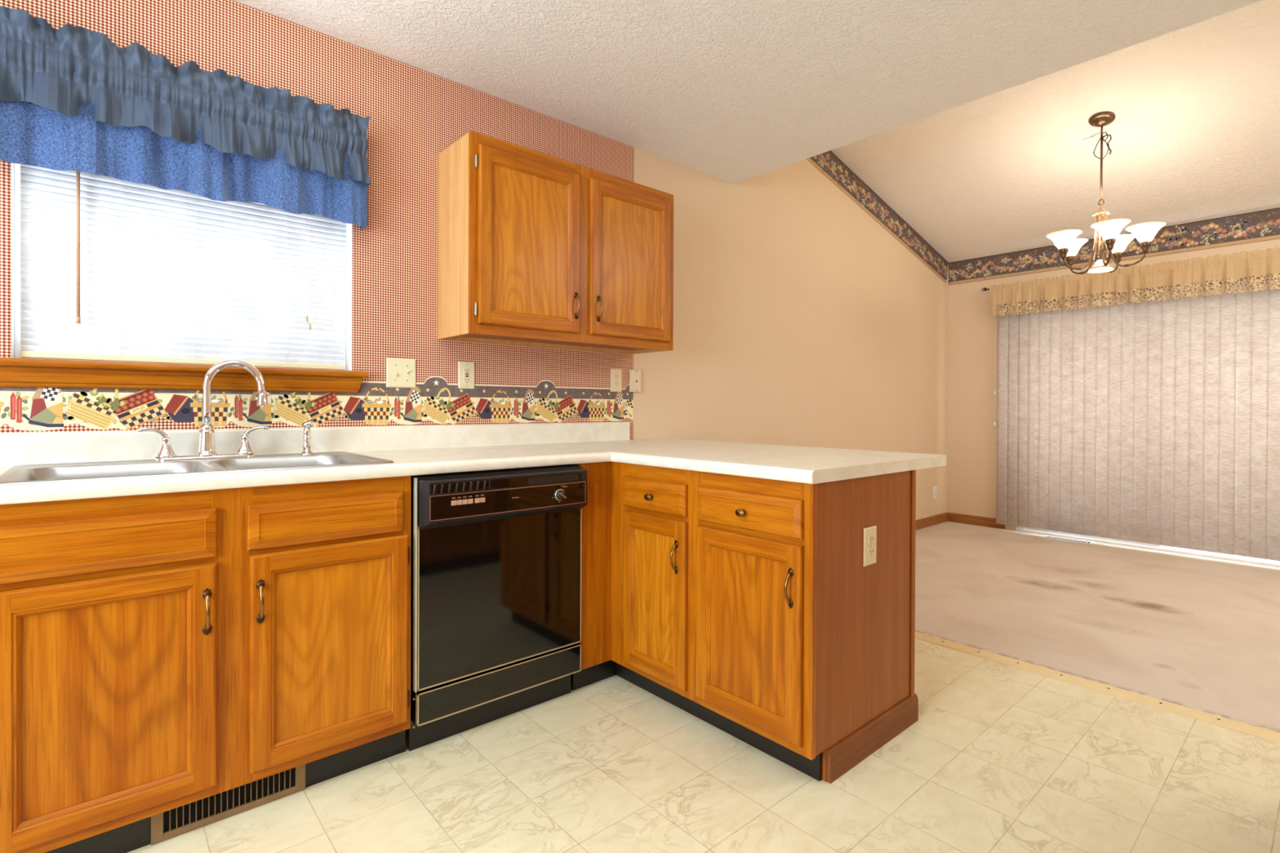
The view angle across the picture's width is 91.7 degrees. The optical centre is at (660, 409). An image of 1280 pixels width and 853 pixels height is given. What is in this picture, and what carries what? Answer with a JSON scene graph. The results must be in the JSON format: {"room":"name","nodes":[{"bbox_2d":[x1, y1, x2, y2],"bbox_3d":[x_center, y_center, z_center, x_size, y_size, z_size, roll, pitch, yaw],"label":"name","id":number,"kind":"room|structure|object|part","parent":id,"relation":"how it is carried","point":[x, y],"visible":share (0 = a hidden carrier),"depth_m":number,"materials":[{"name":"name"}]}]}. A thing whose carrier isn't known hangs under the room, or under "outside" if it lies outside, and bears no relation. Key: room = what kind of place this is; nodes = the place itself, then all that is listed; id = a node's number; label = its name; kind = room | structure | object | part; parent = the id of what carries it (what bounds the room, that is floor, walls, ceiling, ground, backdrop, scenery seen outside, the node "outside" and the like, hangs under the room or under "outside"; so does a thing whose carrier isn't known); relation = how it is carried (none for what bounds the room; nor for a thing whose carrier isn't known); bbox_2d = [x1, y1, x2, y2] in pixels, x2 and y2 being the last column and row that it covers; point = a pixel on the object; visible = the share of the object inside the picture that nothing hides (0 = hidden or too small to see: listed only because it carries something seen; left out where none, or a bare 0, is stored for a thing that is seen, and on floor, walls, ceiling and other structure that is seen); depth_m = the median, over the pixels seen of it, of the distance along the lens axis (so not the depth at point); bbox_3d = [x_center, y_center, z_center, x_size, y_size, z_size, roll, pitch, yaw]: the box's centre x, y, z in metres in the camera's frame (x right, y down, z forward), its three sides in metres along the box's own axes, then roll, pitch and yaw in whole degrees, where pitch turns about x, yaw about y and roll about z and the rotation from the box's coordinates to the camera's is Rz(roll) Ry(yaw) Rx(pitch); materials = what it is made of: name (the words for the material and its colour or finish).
{"room":"kitchen","nodes":[
{"label":"kitchen","id":0,"kind":"room"},
{"bbox_2d":[0,0,948,519],"bbox_3d":[-0.248,-0.543,3.286,7.867,3.216,0.140,0,0,-42],"label":"wall","id":1,"kind":"structure","parent":0,"point":[800,320],"depth_m":3.51,"materials":[{"name":"paint"}]},
{"bbox_2d":[0,163,368,392],"bbox_3d":[-1.573,-0.554,2.048,1.100,0.979,0.171,0,0,-42],"label":"window","id":2,"kind":"structure","parent":1,"relation":"in","point":[17,371],"depth_m":1.92,"materials":[{"name":"brown wood"}]},
{"bbox_2d":[20,164,346,369],"bbox_3d":[-1.520,-0.596,2.076,0.867,0.890,0.049,0,0,-42],"label":"window blind","id":3,"kind":"object","parent":2,"relation":"attached to","point":[112,268],"visible":0.69,"depth_m":2.02,"materials":[{"name":"white plastic"}]},
{"bbox_3d":[-1.528,-0.160,2.086,0.867,0.018,0.022,0,0,-42],"label":"rail","id":4,"kind":"part","parent":3,"relation":"part of","materials":[{"name":"white plastic"}]},
{"bbox_3d":[-1.540,-0.589,2.056,0.001,0.848,0.001,0,0,-42],"label":"ladder cord","id":5,"kind":"part","parent":3,"relation":"part of","materials":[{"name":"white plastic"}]},
{"bbox_3d":[-1.343,-0.590,2.234,0.001,0.848,0.001,0,0,-42],"label":"ladder cord","id":6,"kind":"part","parent":3,"relation":"part of","materials":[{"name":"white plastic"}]},
{"bbox_3d":[-1.556,-0.134,2.030,1.100,0.024,0.116,0,0,-42],"label":"sill","id":7,"kind":"part","parent":2,"relation":"part of","materials":[{"name":"brown wood"}]},
{"bbox_2d":[0,5,370,230],"bbox_3d":[-1.509,-0.885,1.945,1.126,0.427,0.154,0,0,-42],"label":"window valance","id":8,"kind":"object","parent":1,"relation":"attached to","point":[72,98],"visible":1,"depth_m":1.92,"materials":[{"name":"slate blue cotton"},{"name":"bright blue speckled cotton"}]},
{"bbox_2d":[0,422,630,466],"bbox_3d":[-1.307,0.112,2.227,3.074,0.094,0.018,0,0,-42],"label":"backsplash","id":9,"kind":"structure","parent":1,"relation":"attached to","point":[42,447],"depth_m":2.21,"materials":[{"name":"beige laminate"}]},
{"bbox_2d":[0,376,633,432],"bbox_3d":[-1.189,-0.037,2.345,3.408,0.206,0.001,0,0,-42],"label":"wallpaper border","id":10,"kind":"object","parent":1,"relation":"attached to","point":[433,402],"visible":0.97,"depth_m":2.28,"materials":[{"name":"multicoloured paper"}]},
{"bbox_2d":[386,357,415,387],"bbox_3d":[-1.031,-0.147,2.475,0.115,0.116,0.019,0,0,-42],"label":"light switch","id":11,"kind":"object","parent":1,"relation":"attached to","point":[400,372],"visible":1,"depth_m":2.48,"materials":[{"name":"beige plastic"}]},
{"bbox_2d":[457,360,474,388],"bbox_3d":[-0.831,-0.149,2.662,0.072,0.116,0.008,0,0,-42],"label":"outlet","id":12,"kind":"object","parent":1,"relation":"attached to","point":[465,369],"visible":1,"depth_m":2.66,"materials":[{"name":"beige plastic"}]},
{"bbox_2d":[462,367,471,382],"bbox_3d":[-0.830,-0.149,2.661,0.033,0.066,0.002,0,0,-42],"label":"receptacle","id":13,"kind":"object","parent":12,"relation":"attached to","point":[466,371],"depth_m":2.66,"materials":[{"name":"beige plastic"}]},
{"bbox_2d":[437,130,673,354],"bbox_3d":[-0.415,-0.675,2.799,1.053,0.764,0.357,0,0,-42],"label":"upper cabinet","id":14,"kind":"object","parent":1,"relation":"attached to","point":[535,249],"visible":1,"depth_m":2.58,"materials":[{"name":"brown wood"}]},
{"bbox_3d":[-0.520,-0.670,2.515,0.461,0.683,0.019,0,0,-42],"label":"door","id":15,"kind":"part","parent":14,"relation":"part of","materials":[{"name":"brown wood"}]},
{"bbox_3d":[-0.432,-0.317,2.818,1.029,0.012,0.271,0,0,-42],"label":"panel","id":16,"kind":"part","parent":14,"relation":"part of","materials":[{"name":"brown wood"}]},
{"bbox_3d":[-0.351,-0.444,2.638,0.020,0.118,0.030,0,0,-42],"label":"handle","id":17,"kind":"part","parent":14,"relation":"part of","materials":[{"name":"gold metal"}]},
{"bbox_3d":[-0.264,-0.444,2.717,0.020,0.118,0.030,0,0,-42],"label":"handle","id":18,"kind":"part","parent":14,"relation":"part of","materials":[{"name":"gold metal"}]},
{"bbox_3d":[-0.130,-0.671,2.867,0.475,0.682,0.019,0,0,-42],"label":"door","id":19,"kind":"part","parent":14,"relation":"part of","materials":[{"name":"brown wood"}]},
{"bbox_2d":[610,368,622,391],"bbox_3d":[-0.228,-0.152,3.208,0.072,0.118,0.007,0,0,-42],"label":"wall outlet","id":20,"kind":"object","parent":1,"relation":"attached to","point":[615,374],"visible":1,"depth_m":3.21,"materials":[{"name":"beige plastic"}]},
{"bbox_2d":[613,373,619,379],"bbox_3d":[-0.227,-0.172,3.206,0.033,0.029,0.002,0,0,-42],"label":"receptacle","id":21,"kind":"object","parent":20,"relation":"attached to","point":[616,376],"depth_m":3.21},
{"bbox_2d":[613,381,619,386],"bbox_3d":[-0.227,-0.133,3.207,0.033,0.029,0.002,0,0,-42],"label":"receptacle","id":22,"kind":"object","parent":20,"relation":"attached to","point":[616,384],"depth_m":3.21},
{"bbox_2d":[629,369,641,391],"bbox_3d":[-0.132,-0.152,3.288,0.072,0.116,0.017,0,0,-42],"label":"phone jack","id":23,"kind":"object","parent":1,"relation":"attached to","point":[635,375],"visible":1,"depth_m":3.28,"materials":[{"name":"beige plastic"}]},
{"bbox_2d":[806,151,948,283],"bbox_3d":[1.577,-1.664,4.830,3.088,0.960,0.001,0,0,-42],"label":"wallpaper border","id":24,"kind":"object","parent":1,"relation":"attached to","point":[828,163],"visible":0.65,"depth_m":4.99,"materials":[{"name":"multicoloured paper"}]},
{"bbox_2d":[915,512,947,529],"bbox_3d":[1.585,1.013,4.854,3.047,0.084,0.012,0,0,-42],"label":"baseboard","id":25,"kind":"structure","parent":1,"relation":"attached to","point":[927,522],"depth_m":5.64,"materials":[{"name":"brown wood"}]},
{"bbox_2d":[933,485,937,499],"bbox_3d":[2.520,0.759,5.700,0.072,0.118,0.007,0,0,-42],"label":"wall outlet","id":26,"kind":"object","parent":1,"relation":"attached to","point":[935,487],"visible":1,"depth_m":5.70,"materials":[{"name":"beige plastic"}]},
{"bbox_2d":[127,638,1279,852],"bbox_3d":[0.197,1.107,0.508,4.800,0.050,4.600,0,0,-42],"label":"floor","id":27,"kind":"structure","parent":0,"point":[997,757],"depth_m":1.77,"materials":[{"name":"tile"}]},
{"bbox_2d":[0,475,411,852],"bbox_3d":[-1.297,0.634,1.798,0.934,0.870,0.637,0,0,-42],"label":"base cabinet","id":28,"kind":"object","parent":27,"relation":"on","point":[160,653],"visible":0.98,"depth_m":1.53,"materials":[{"name":"brown wood"}]},
{"bbox_3d":[-1.275,0.310,1.437,0.406,0.123,0.020,0,0,-42],"label":"false drawer","id":29,"kind":"part","parent":28,"relation":"part of","materials":[{"name":"brown wood"}]},
{"bbox_3d":[-1.276,0.670,1.439,0.406,0.565,0.019,0,0,-42],"label":"door","id":30,"kind":"part","parent":28,"relation":"part of","materials":[{"name":"brown wood"}]},
{"bbox_3d":[-1.125,0.505,1.542,0.020,0.118,0.030,0,0,-42],"label":"handle","id":31,"kind":"part","parent":28,"relation":"part of","materials":[{"name":"gold metal"}]},
{"bbox_2d":[151,764,305,844],"bbox_3d":[-1.128,1.026,1.640,0.337,0.087,0.008,0,0,-42],"label":"register","id":32,"kind":"object","parent":28,"relation":"attached to","point":[166,825],"visible":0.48,"depth_m":1.63,"materials":[{"name":"brown metal"}]},
{"bbox_3d":[-1.040,0.503,1.619,0.020,0.118,0.030,0,0,-42],"label":"handle","id":33,"kind":"part","parent":28,"relation":"part of","materials":[{"name":"gold metal"}]},
{"bbox_3d":[-0.928,0.308,1.750,0.397,0.119,0.020,0,0,-42],"label":"false drawer","id":34,"kind":"part","parent":28,"relation":"part of","materials":[{"name":"brown wood"}]},
{"bbox_3d":[-0.922,0.667,1.758,0.406,0.572,0.019,0,0,-42],"label":"door","id":35,"kind":"part","parent":28,"relation":"part of","materials":[{"name":"brown wood"}]},
{"bbox_2d":[408,464,586,751],"bbox_3d":[-0.696,0.638,2.307,0.622,0.862,0.648,0,0,-42],"label":"dishwasher","id":36,"kind":"object","parent":27,"relation":"on","point":[495,555],"visible":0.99,"depth_m":2.08,"materials":[{"name":"black plastic"}]},
{"bbox_3d":[-0.568,1.023,2.153,0.603,0.094,0.014,0,0,-42],"label":"toe panel","id":37,"kind":"part","parent":36,"relation":"part of","materials":[{"name":"black plastic"}]},
{"bbox_3d":[-0.530,0.927,2.127,0.607,0.098,0.017,0,0,-42],"label":"panel","id":38,"kind":"part","parent":36,"relation":"part of","materials":[{"name":"black metal"}]},
{"bbox_3d":[-0.529,0.613,2.126,0.607,0.509,0.017,0,0,-42],"label":"door panel","id":39,"kind":"part","parent":36,"relation":"part of","materials":[{"name":"black glass"}]},
{"bbox_3d":[-0.490,0.302,2.085,0.573,0.074,0.001,0,0,-42],"label":"control panel","id":40,"kind":"part","parent":36,"relation":"part of","materials":[{"name":"black plastic"}]},
{"bbox_2d":[571,461,918,783],"bbox_3d":[0.098,0.636,2.458,0.765,0.870,1.528,0,0,-42],"label":"base cabinet","id":41,"kind":"object","parent":27,"relation":"on","point":[751,607],"visible":0.99,"depth_m":1.98,"materials":[{"name":"brown wood"}]},
{"bbox_2d":[0,422,946,505],"bbox_3d":[-0.694,0.136,1.754,3.349,0.132,1.545,0,0,-42],"label":"countertop","id":42,"kind":"structure","parent":41,"relation":"on","point":[415,450],"depth_m":2.08,"materials":[{"name":"beige laminate"}]},
{"bbox_2d":[0,451,393,484],"bbox_3d":[-1.304,0.245,1.812,0.853,0.180,0.538,0,0,-42],"label":"sink","id":43,"kind":"object","parent":42,"relation":"in","point":[78,471],"visible":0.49,"depth_m":1.82,"materials":[{"name":"silver metal"}]},
{"bbox_3d":[-1.433,0.247,1.648,0.366,0.177,0.412,0,0,-42],"label":"bowl","id":44,"kind":"part","parent":43,"relation":"part of","materials":[{"name":"silver metal"}]},
{"bbox_2d":[137,360,268,461],"bbox_3d":[-1.447,-0.004,1.981,0.337,0.320,0.060,0,0,-42],"label":"faucet","id":45,"kind":"object","parent":43,"relation":"on","point":[206,446],"visible":1,"depth_m":1.98,"materials":[{"name":"silver metal"}]},
{"bbox_3d":[-1.538,0.100,1.900,0.094,0.094,0.054,0,0,-42],"label":"lever handle","id":46,"kind":"part","parent":45,"relation":"part of","materials":[{"name":"silver metal"}]},
{"bbox_3d":[-1.448,0.150,1.982,0.256,0.013,0.058,0,0,-42],"label":"plate","id":47,"kind":"part","parent":45,"relation":"part of","materials":[{"name":"silver metal"}]},
{"bbox_3d":[-1.397,-0.009,2.027,0.196,0.308,0.060,0,0,-42],"label":"spout","id":48,"kind":"part","parent":45,"relation":"part of","materials":[{"name":"silver metal"}]},
{"bbox_3d":[-1.357,0.100,2.063,0.094,0.094,0.054,0,0,-42],"label":"lever handle","id":49,"kind":"part","parent":45,"relation":"part of","materials":[{"name":"silver metal"}]},
{"bbox_3d":[-1.137,0.246,1.915,0.368,0.177,0.412,0,0,-42],"label":"bowl","id":50,"kind":"part","parent":43,"relation":"part of","materials":[{"name":"silver metal"}]},
{"bbox_2d":[298,419,314,454],"bbox_3d":[-1.237,0.095,2.172,0.048,0.122,0.048,0,0,-42],"label":"sprayer","id":51,"kind":"object","parent":43,"relation":"on","point":[306,425],"visible":1,"depth_m":2.16,"materials":[{"name":"silver metal"}]},
{"bbox_3d":[-0.254,0.590,2.388,0.148,0.780,0.019,0,0,-42],"label":"filler panel","id":52,"kind":"part","parent":41,"relation":"part of","materials":[{"name":"brown wood"}]},
{"bbox_3d":[-0.041,0.312,2.219,0.024,0.024,0.035,0,0,-42],"label":"knob","id":53,"kind":"part","parent":41,"relation":"part of","materials":[{"name":"gold metal"}]},
{"bbox_3d":[-0.027,0.669,2.233,0.019,0.574,0.338,0,0,-42],"label":"door","id":54,"kind":"part","parent":41,"relation":"part of","materials":[{"name":"brown wood"}]},
{"bbox_3d":[-0.028,0.309,2.233,0.020,0.110,0.340,0,0,-42],"label":"drawer","id":55,"kind":"part","parent":41,"relation":"part of","materials":[{"name":"brown wood"}]},
{"bbox_3d":[0.044,0.505,2.119,0.030,0.118,0.020,0,0,-42],"label":"handle","id":56,"kind":"part","parent":41,"relation":"part of","materials":[{"name":"gold metal"}]},
{"bbox_3d":[0.124,0.593,2.094,0.019,0.780,0.924,0,0,-42],"label":"frame","id":57,"kind":"part","parent":41,"relation":"part of","materials":[{"name":"brown wood"}]},
{"bbox_3d":[0.247,0.315,1.900,0.024,0.024,0.035,0,0,-42],"label":"knob","id":58,"kind":"part","parent":41,"relation":"part of","materials":[{"name":"gold metal"}]},
{"bbox_3d":[0.261,0.671,1.914,0.019,0.572,0.416,0,0,-42],"label":"door","id":59,"kind":"part","parent":41,"relation":"part of","materials":[{"name":"brown wood"}]},
{"bbox_3d":[0.262,0.311,1.913,0.020,0.111,0.415,0,0,-42],"label":"drawer","id":60,"kind":"part","parent":41,"relation":"part of","materials":[{"name":"brown wood"}]},
{"bbox_3d":[0.362,0.510,1.768,0.030,0.118,0.020,0,0,-42],"label":"handle","id":61,"kind":"part","parent":41,"relation":"part of","materials":[{"name":"gold metal"}]},
{"bbox_3d":[0.653,0.641,1.958,0.584,0.870,0.012,0,0,-42],"label":"panel","id":62,"kind":"part","parent":41,"relation":"part of","materials":[{"name":"brown wood"}]},
{"bbox_2d":[863,525,876,566],"bbox_3d":[0.659,0.427,1.947,0.074,0.118,0.007,0,0,-42],"label":"peninsula outlet","id":63,"kind":"object","parent":41,"relation":"attached to","point":[869,533],"visible":1,"depth_m":1.94,"materials":[{"name":"beige plastic"}]},
{"bbox_2d":[868,534,874,545],"bbox_3d":[0.660,0.408,1.946,0.033,0.029,0.002,0,0,-42],"label":"receptacle","id":64,"kind":"object","parent":63,"relation":"attached to","point":[871,537],"depth_m":1.94,"materials":[{"name":"beige plastic"}]},
{"bbox_2d":[868,547,874,557],"bbox_3d":[0.660,0.447,1.946,0.033,0.029,0.002,0,0,-42],"label":"receptacle","id":65,"kind":"object","parent":63,"relation":"attached to","point":[871,550],"depth_m":1.94,"materials":[{"name":"beige plastic"}]},
{"bbox_3d":[0.686,1.031,1.973,0.543,0.090,0.014,0,0,-42],"label":"trim","id":66,"kind":"part","parent":41,"relation":"part of","materials":[{"name":"brown wood"}]},
{"bbox_3d":[0.871,0.597,2.142,0.022,0.782,0.006,0,0,-42],"label":"corner moulding","id":67,"kind":"part","parent":41,"relation":"part of","materials":[{"name":"brown wood"}]},
{"bbox_2d":[915,631,1279,742],"bbox_3d":[1.975,1.074,2.095,0.063,0.013,4.530,0,0,-42],"label":"trim","id":68,"kind":"structure","parent":27,"relation":"on","point":[1272,735],"depth_m":2.36,"materials":[{"name":"beige wood"}]},
{"bbox_2d":[232,0,1262,183],"bbox_3d":[0.208,-1.400,0.497,4.804,0.060,4.600,0,0,-42],"label":"ceiling","id":69,"kind":"structure","parent":0,"point":[733,91],"depth_m":2.40,"materials":[{"name":"white paint"}]},
{"bbox_2d":[830,0,1279,262],"bbox_3d":[3.117,-1.788,3.122,3.093,0.826,4.600,0,0,-42],"label":"vault","id":70,"kind":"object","parent":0,"point":[1194,131],"visible":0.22,"depth_m":4.02,"materials":[{"name":"white paint"}]},
{"bbox_2d":[1045,111,1166,274],"bbox_3d":[2.663,-1.300,3.727,0.586,0.929,0.581,0,0,-42],"label":"chandelier","id":71,"kind":"object","parent":70,"relation":"hanging from","point":[1067,243],"visible":1,"depth_m":3.71,"materials":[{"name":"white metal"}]},
{"bbox_3d":[2.436,-1.018,3.752,0.186,0.091,0.186,0,0,-42],"label":"lamp shade","id":72,"kind":"part","parent":71,"relation":"part of","materials":[{"name":"beige glass"}]},
{"bbox_3d":[2.600,-1.018,3.939,0.186,0.091,0.186,0,0,-42],"label":"lamp shade","id":73,"kind":"part","parent":71,"relation":"part of","materials":[{"name":"beige glass"}]},
{"bbox_3d":[2.509,-0.906,3.749,0.198,0.132,0.051,0,0,3],"label":"arm","id":74,"kind":"part","parent":71,"relation":"part of","materials":[{"name":"brown metal"}]},
{"bbox_3d":[2.619,-0.906,3.869,0.051,0.132,0.198,0,0,-15],"label":"arm","id":75,"kind":"part","parent":71,"relation":"part of","materials":[{"name":"brown metal"}]},
{"bbox_3d":[2.647,-0.868,3.733,0.132,0.065,0.132,0,0,-42],"label":"lamp shade","id":76,"kind":"part","parent":71,"relation":"part of","materials":[{"name":"beige glass"}]},
{"bbox_3d":[2.649,-1.474,3.730,0.022,0.492,0.027,0,0,-5],"label":"stem","id":77,"kind":"part","parent":71,"relation":"part of","materials":[{"name":"brown metal"}]},
{"bbox_3d":[2.589,-0.905,3.607,0.051,0.132,0.198,0,0,21],"label":"arm","id":78,"kind":"part","parent":71,"relation":"part of","materials":[{"name":"brown metal"}]},
{"bbox_3d":[2.563,-1.016,3.538,0.186,0.091,0.186,0,0,-42],"label":"lamp shade","id":79,"kind":"part","parent":71,"relation":"part of","materials":[{"name":"beige glass"}]},
{"bbox_3d":[2.768,-0.905,3.801,0.198,0.132,0.051,0,0,-33],"label":"arm","id":80,"kind":"part","parent":71,"relation":"part of","materials":[{"name":"brown metal"}]},
{"bbox_3d":[2.829,-1.017,3.841,0.186,0.091,0.186,0,0,-42],"label":"lamp shade","id":81,"kind":"part","parent":71,"relation":"part of","materials":[{"name":"beige glass"}]},
{"bbox_3d":[2.757,-0.904,3.647,0.052,0.132,0.197,0,0,-42],"label":"arm","id":82,"kind":"part","parent":71,"relation":"part of","materials":[{"name":"brown metal"}]},
{"bbox_3d":[2.807,-1.015,3.593,0.186,0.091,0.186,0,0,-42],"label":"lamp shade","id":83,"kind":"part","parent":71,"relation":"part of","materials":[{"name":"beige glass"}]},
{"bbox_2d":[915,521,1279,733],"bbox_3d":[3.167,1.100,3.193,3.207,0.060,4.600,0,0,-42],"label":"floor","id":84,"kind":"structure","parent":0,"point":[1202,633],"depth_m":3.27,"materials":[{"name":"beige carpet"}]},
{"bbox_2d":[1042,535,1094,544],"bbox_3d":[3.312,1.058,5.048,0.110,0.006,0.340,0,0,-42],"label":"floor vent","id":85,"kind":"object","parent":84,"relation":"in","point":[1045,536],"visible":1,"depth_m":5.04,"materials":[{"name":"white plastic"}]},
{"bbox_2d":[946,207,1279,530],"bbox_3d":[4.310,-0.148,4.214,0.140,2.455,4.600,0,0,-42],"label":"wall","id":86,"kind":"structure","parent":0,"point":[972,367],"depth_m":5.68,"materials":[{"name":"beige paint"}]},
{"bbox_2d":[947,512,1004,528],"bbox_3d":[2.881,1.014,5.682,0.012,0.084,0.498,0,0,-42],"label":"baseboard","id":87,"kind":"structure","parent":86,"relation":"attached to","point":[953,517],"depth_m":5.68,"materials":[{"name":"brown wood"}]},
{"bbox_2d":[948,207,1279,285],"bbox_3d":[3.759,-1.271,4.716,0.001,0.215,3.100,0,0,-42],"label":"wallpaper border","id":88,"kind":"object","parent":86,"relation":"attached to","point":[1264,225],"visible":0.82,"depth_m":4.71,"materials":[{"name":"multicoloured paper"}]},
{"bbox_2d":[982,246,1279,317],"bbox_3d":[3.691,-0.950,4.672,0.169,0.290,2.419,0,0,-42],"label":"valance","id":89,"kind":"object","parent":86,"relation":"attached to","point":[1237,265],"visible":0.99,"depth_m":4.64,"materials":[{"name":"beige fabric"}]},
{"bbox_2d":[993,273,1279,560],"bbox_3d":[3.725,-0.012,4.658,0.050,2.048,2.281,0,0,-42],"label":"vertical blind","id":90,"kind":"object","parent":86,"relation":"attached to","point":[1154,422],"visible":0.77,"depth_m":4.71,"materials":[{"name":"beige fabric"}]},
{"bbox_3d":[2.957,-0.423,5.485,0.012,1.140,0.004,0,0,-42],"label":"pull chain","id":91,"kind":"part","parent":90,"relation":"part of","materials":[{"name":"white plastic"}]},
{"bbox_2d":[1015,526,1279,567],"bbox_3d":[3.800,0.044,4.766,0.147,2.040,1.900,0,0,-42],"label":"door","id":92,"kind":"structure","parent":86,"relation":"in","point":[1119,542],"depth_m":4.72,"materials":[{"name":"white plastic"}]},
{"bbox_3d":[3.510,0.056,5.084,0.030,1.950,0.920,0,0,-42],"label":"panel","id":93,"kind":"part","parent":92,"relation":"part of","materials":[{"name":"white plastic"}]}
]}

